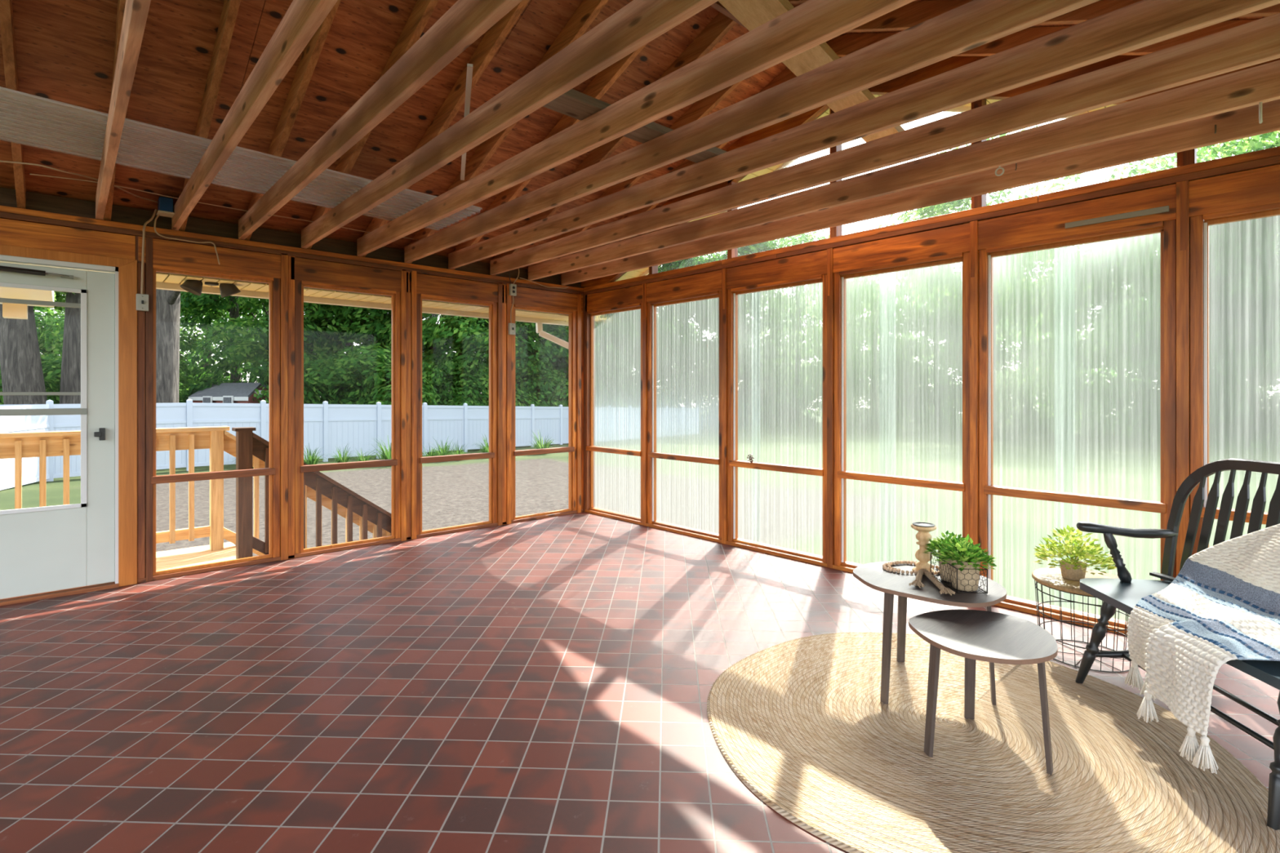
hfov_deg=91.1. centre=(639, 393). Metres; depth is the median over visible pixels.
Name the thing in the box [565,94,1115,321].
trim
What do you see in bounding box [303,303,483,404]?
tree
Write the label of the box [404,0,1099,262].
joist
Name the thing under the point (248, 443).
stair railing
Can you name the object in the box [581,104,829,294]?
rafter
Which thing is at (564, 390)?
shrub
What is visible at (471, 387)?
shrub
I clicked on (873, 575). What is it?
table
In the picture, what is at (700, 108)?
rafter
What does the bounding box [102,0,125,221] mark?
rafter
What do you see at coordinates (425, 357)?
shrub
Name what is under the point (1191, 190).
wall
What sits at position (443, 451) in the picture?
clump
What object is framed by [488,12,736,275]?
rafter
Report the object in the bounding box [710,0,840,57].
board
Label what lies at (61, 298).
tree
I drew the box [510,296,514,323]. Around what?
cable
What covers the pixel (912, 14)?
rafter
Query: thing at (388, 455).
clump
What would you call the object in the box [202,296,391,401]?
tree
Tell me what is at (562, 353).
tree
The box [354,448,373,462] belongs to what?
clump
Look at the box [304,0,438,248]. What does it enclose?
rafter
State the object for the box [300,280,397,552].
window
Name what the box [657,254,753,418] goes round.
tree
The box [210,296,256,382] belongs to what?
tree
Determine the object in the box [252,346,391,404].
shrub
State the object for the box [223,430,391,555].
stair railing
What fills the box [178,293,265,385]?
tree
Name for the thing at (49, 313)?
tree
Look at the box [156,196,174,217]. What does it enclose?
junction box
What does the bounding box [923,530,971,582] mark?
potted plant
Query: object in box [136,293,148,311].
wall switch
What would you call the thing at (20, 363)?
tree
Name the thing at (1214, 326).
tree
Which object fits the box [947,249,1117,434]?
tree
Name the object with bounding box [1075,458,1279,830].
bench
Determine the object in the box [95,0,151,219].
joist
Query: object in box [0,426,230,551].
deck railing
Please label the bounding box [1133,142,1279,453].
tree
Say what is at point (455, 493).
ground
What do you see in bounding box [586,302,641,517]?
window
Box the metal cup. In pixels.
[912,522,934,527]
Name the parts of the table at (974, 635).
leg, leg, leg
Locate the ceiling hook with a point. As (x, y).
(1260, 121)
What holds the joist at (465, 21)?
on the wall at (47, 222)
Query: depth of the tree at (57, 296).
37.51 m
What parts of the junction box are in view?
plate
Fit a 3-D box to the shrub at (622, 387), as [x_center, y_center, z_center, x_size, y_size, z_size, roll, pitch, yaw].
[-2.863,0.473,38.089,7.478,4.724,6.247,0,0,37]
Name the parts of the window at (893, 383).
rail, head casing, panel, panel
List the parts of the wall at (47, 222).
post, post, plate, plate, sill plate, post, post, corner post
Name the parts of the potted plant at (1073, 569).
pot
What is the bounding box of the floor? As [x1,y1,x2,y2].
[0,511,1279,852]
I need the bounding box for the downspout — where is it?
[535,322,568,348]
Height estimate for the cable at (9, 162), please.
0.033 m
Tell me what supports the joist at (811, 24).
on the wall at (47, 222)
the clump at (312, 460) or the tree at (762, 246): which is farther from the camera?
the tree at (762, 246)
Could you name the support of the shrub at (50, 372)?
on the ground
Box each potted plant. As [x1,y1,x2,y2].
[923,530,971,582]
[934,533,997,591]
[1032,524,1116,581]
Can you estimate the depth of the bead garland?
2.68 m
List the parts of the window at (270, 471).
rail, head casing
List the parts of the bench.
leg, arm post, arm, seat, leg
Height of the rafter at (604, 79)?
1.375 m
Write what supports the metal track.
attached to the wall at (1191, 190)
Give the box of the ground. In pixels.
[0,407,1279,620]
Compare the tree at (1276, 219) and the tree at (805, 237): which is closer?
the tree at (1276, 219)
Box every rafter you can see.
[0,0,26,208]
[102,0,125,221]
[177,0,240,231]
[244,0,340,240]
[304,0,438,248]
[361,0,528,257]
[407,0,608,263]
[452,43,647,270]
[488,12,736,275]
[526,80,742,280]
[560,66,796,285]
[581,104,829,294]
[788,0,808,4]
[825,19,1256,57]
[846,0,1279,32]
[867,55,1279,104]
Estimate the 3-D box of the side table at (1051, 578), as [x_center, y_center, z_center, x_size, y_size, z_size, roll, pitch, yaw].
[2.176,1.093,3.065,0.444,0.370,0.444,0,0,-42]
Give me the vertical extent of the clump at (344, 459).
0.712 m
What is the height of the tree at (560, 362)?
17.729 m
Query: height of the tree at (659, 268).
17.761 m
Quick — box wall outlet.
[509,284,516,296]
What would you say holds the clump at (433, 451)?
on the ground
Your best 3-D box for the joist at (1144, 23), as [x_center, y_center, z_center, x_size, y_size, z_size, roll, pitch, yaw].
[0.316,-1.210,3.504,0.038,0.140,6.080,0,0,-42]
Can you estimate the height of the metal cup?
0.004 m
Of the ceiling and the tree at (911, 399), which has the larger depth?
the tree at (911, 399)
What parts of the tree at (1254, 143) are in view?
crown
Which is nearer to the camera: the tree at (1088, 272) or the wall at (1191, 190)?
the wall at (1191, 190)
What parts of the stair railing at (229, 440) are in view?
cap rail, rail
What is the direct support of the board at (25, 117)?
on the joist at (135, 11)
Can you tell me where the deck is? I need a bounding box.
[155,542,235,571]
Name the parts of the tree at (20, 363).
crown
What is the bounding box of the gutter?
[155,288,568,325]
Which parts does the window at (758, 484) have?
rail, head casing, panel, panel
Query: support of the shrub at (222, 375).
on the ground
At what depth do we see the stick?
2.78 m
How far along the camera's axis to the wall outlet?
6.15 m
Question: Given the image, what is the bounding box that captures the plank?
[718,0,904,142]
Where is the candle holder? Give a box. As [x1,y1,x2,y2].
[911,522,936,574]
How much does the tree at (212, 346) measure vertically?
15.297 m
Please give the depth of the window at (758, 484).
5.06 m
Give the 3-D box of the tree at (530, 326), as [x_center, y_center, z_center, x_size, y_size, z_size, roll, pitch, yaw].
[-9.363,-4.516,32.847,9.055,16.281,9.156,0,0,-24]
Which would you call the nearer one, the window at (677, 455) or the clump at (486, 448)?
the window at (677, 455)
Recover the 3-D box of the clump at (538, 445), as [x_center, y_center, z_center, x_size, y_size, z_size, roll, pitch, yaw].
[-3.798,1.861,24.576,1.585,1.000,1.718,0,0,-18]
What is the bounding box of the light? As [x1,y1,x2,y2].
[179,280,240,297]
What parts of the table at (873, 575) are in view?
leg, leg, leg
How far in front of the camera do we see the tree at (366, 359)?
25.22 m
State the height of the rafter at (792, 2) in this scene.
1.334 m
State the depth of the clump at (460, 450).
21.91 m
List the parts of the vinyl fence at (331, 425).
post, panel, panel, post, panel, post, panel, post, panel, post, panel, post, panel, post, panel, panel, post, panel, post, panel, panel, post, panel, post, panel, panel, post, panel, panel, post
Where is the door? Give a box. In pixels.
[0,244,137,606]
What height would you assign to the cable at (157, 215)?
0.302 m
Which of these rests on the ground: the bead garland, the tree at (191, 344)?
the tree at (191, 344)
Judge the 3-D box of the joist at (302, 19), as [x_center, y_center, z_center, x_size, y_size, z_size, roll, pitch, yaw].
[-1.185,-1.210,2.129,0.038,0.140,6.080,0,0,-42]
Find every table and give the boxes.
[853,561,1006,705]
[908,609,1057,775]
[1031,567,1130,672]
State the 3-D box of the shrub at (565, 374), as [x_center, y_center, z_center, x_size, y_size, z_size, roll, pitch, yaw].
[-5.116,0.438,35.675,6.247,4.724,7.478,0,0,44]
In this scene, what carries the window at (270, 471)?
in the wall at (47, 222)
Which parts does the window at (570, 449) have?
rail, head casing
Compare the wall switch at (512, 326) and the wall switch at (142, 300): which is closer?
the wall switch at (142, 300)
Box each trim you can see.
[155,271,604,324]
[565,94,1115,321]
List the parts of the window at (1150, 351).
rail, head casing, panel, panel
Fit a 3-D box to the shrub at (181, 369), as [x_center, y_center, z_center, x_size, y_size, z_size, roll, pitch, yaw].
[-24.346,0.202,30.280,6.247,4.724,7.478,0,0,21]
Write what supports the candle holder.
on the table at (873, 575)
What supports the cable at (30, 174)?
attached to the joist at (302, 19)
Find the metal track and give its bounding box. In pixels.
[1065,205,1168,228]
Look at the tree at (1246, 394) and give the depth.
59.73 m
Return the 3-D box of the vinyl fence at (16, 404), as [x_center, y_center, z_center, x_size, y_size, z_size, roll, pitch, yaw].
[-17.419,1.140,10.206,0.050,1.780,11.470,0,0,34]
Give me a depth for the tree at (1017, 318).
58.80 m
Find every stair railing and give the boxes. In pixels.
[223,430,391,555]
[231,426,391,559]
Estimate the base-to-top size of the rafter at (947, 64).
1.495 m
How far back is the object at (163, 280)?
5.53 m
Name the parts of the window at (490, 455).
rail, head casing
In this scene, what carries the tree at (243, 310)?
on the ground
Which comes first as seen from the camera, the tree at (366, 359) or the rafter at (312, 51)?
the rafter at (312, 51)
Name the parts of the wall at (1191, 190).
corner post, post, post, post, sill plate, plate, plate, post, post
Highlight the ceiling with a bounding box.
[0,0,1266,274]
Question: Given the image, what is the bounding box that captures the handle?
[746,453,754,462]
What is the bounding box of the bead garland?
[882,560,955,595]
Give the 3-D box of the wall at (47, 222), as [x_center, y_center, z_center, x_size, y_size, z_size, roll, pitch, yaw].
[-3.285,0.007,4.399,7.200,2.545,0.115,0,0,-42]
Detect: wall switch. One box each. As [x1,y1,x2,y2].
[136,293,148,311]
[508,323,515,334]
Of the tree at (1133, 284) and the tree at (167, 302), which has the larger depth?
the tree at (1133, 284)
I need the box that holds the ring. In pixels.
[995,165,1004,176]
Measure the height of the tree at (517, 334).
14.716 m
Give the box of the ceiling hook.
[1258,102,1262,124]
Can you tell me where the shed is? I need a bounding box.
[188,382,269,403]
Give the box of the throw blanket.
[1124,524,1279,773]
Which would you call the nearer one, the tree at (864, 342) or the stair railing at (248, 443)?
the stair railing at (248, 443)
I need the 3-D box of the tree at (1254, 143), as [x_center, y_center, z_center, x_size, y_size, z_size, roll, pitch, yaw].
[28.302,-5.682,29.827,11.577,16.624,11.446,0,0,-1]
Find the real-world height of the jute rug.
0.019 m
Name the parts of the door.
glazing frame, casing, casing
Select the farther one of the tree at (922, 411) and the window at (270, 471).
the tree at (922, 411)
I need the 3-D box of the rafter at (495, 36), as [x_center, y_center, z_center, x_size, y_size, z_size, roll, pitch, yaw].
[-1.317,-1.802,4.162,0.038,1.375,3.163,0,0,-42]
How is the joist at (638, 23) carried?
attached to the ceiling
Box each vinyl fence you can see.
[0,404,40,406]
[45,399,699,481]
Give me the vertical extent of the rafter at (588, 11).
1.375 m
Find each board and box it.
[0,86,482,229]
[542,88,726,163]
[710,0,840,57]
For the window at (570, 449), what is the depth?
6.60 m
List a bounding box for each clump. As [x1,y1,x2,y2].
[303,442,331,465]
[324,443,359,462]
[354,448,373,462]
[358,437,427,461]
[422,442,441,457]
[426,438,462,456]
[449,442,469,454]
[471,435,488,453]
[525,430,555,454]
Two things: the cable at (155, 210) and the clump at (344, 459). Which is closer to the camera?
the cable at (155, 210)
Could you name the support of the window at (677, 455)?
in the wall at (1191, 190)
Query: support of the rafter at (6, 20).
attached to the ceiling
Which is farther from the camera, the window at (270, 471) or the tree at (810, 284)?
the tree at (810, 284)
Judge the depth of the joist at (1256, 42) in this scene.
2.82 m
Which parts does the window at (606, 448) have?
rail, head casing, panel, panel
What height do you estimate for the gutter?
0.125 m
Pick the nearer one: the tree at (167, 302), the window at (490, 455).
the window at (490, 455)
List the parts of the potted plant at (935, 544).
pot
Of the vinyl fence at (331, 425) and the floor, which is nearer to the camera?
the floor
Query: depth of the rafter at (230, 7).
3.35 m
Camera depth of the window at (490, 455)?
5.88 m
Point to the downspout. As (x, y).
(539, 326)
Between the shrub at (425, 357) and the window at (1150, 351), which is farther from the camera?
the shrub at (425, 357)
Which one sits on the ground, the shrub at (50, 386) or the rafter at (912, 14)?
the shrub at (50, 386)
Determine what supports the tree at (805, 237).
on the ground
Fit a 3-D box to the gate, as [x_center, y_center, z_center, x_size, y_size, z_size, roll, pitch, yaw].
[-13.697,1.155,13.653,0.050,1.810,2.872,0,0,-18]
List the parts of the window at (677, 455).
rail, head casing, panel, panel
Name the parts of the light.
plate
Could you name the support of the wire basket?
on the table at (873, 575)
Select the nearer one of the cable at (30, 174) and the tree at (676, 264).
the cable at (30, 174)
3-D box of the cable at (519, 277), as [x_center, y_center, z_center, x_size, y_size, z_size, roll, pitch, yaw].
[-0.975,-1.119,6.401,0.592,0.059,0.024,0,0,-42]
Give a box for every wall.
[0,186,583,582]
[583,98,1279,635]
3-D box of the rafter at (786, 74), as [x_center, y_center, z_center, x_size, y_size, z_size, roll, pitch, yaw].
[0.202,-1.802,5.554,0.038,1.375,3.163,0,0,-42]
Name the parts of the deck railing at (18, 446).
rail, cap rail, rail, post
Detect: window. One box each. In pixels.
[151,264,275,575]
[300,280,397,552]
[419,293,494,533]
[513,304,574,519]
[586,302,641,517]
[648,290,719,534]
[728,274,823,556]
[837,252,964,564]
[983,221,1166,622]
[1200,202,1279,547]
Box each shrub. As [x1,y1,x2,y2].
[0,350,62,404]
[0,355,188,404]
[58,360,197,402]
[179,363,230,382]
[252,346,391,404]
[312,349,471,404]
[374,357,488,405]
[425,352,561,406]
[472,355,568,406]
[524,365,604,406]
[555,374,639,407]
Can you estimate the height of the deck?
1.265 m
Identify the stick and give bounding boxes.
[460,63,472,180]
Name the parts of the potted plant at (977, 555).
pot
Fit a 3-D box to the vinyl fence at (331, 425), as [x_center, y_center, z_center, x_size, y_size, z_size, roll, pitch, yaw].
[-5.163,1.512,28.156,0.156,2.745,31.963,0,0,34]
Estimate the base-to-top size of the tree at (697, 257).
15.417 m
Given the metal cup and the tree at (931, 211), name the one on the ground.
the tree at (931, 211)
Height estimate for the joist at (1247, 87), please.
0.140 m
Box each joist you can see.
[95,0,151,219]
[171,0,337,230]
[238,0,522,239]
[301,0,718,248]
[356,0,915,256]
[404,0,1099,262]
[448,0,1279,269]
[489,13,1279,275]
[528,59,1279,280]
[561,98,1279,285]
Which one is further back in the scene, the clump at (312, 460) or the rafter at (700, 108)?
the clump at (312, 460)
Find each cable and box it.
[0,160,158,202]
[30,173,418,239]
[140,208,157,293]
[153,214,220,264]
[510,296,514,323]
[519,277,567,288]
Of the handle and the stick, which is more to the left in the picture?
the stick
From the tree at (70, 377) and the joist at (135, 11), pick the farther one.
the tree at (70, 377)
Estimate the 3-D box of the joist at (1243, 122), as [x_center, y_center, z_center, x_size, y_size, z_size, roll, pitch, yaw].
[1.245,-1.210,4.355,0.038,0.140,6.080,0,0,-42]
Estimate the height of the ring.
0.080 m
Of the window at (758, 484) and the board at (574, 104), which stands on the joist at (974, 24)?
the board at (574, 104)
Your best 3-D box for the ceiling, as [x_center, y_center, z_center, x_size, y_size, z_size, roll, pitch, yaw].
[-1.085,-1.822,2.220,7.500,1.423,7.100,0,0,-42]
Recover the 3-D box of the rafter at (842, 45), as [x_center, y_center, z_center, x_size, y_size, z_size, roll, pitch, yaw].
[2.330,-1.820,3.232,0.038,1.334,3.057,0,0,-42]
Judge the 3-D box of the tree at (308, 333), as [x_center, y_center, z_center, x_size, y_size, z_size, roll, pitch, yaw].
[-13.162,-4.005,28.827,8.116,14.774,8.592,0,0,-16]
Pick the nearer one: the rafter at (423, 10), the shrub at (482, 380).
the rafter at (423, 10)
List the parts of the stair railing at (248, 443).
post, rail, rail, cap rail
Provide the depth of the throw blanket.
2.22 m
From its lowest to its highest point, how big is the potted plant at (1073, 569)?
0.260 m
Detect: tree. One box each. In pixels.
[0,291,66,403]
[0,291,74,404]
[0,298,64,402]
[34,299,221,366]
[35,293,64,355]
[36,294,229,395]
[59,292,80,404]
[155,288,181,403]
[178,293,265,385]
[179,291,343,401]
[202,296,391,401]
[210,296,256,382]
[248,307,428,404]
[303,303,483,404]
[303,342,446,405]
[325,304,523,405]
[386,314,547,406]
[439,318,568,406]
[455,314,613,406]
[520,316,638,402]
[554,265,675,407]
[607,255,708,408]
[622,253,760,431]
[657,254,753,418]
[688,240,799,432]
[739,230,878,431]
[740,284,820,416]
[787,278,915,420]
[804,230,948,431]
[877,120,1102,386]
[877,264,1007,433]
[877,284,959,422]
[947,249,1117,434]
[958,273,1062,422]
[1012,275,1125,423]
[1031,239,1212,439]
[1087,219,1279,445]
[1087,284,1213,384]
[1088,130,1279,405]
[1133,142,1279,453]
[1211,215,1279,447]
[1212,311,1279,406]
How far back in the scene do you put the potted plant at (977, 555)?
2.50 m
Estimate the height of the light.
0.136 m
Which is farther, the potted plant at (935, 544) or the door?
the door
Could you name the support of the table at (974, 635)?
on the jute rug
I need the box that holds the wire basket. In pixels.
[930,551,987,594]
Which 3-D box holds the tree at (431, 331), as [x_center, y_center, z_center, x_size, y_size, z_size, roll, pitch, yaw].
[-9.996,-3.545,29.573,8.470,12.778,7.871,0,0,-39]
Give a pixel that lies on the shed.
(224, 393)
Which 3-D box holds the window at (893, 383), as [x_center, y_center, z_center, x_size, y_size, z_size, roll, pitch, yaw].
[1.763,0.177,4.273,0.096,2.126,0.873,0,0,-42]
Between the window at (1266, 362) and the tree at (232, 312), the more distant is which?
the tree at (232, 312)
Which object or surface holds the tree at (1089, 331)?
on the ground
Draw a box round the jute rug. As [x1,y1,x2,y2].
[706,632,1279,852]
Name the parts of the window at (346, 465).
head casing, rail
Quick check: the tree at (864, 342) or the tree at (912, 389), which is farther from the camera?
the tree at (864, 342)
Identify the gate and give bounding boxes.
[0,404,49,490]
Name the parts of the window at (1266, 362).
rail, panel, head casing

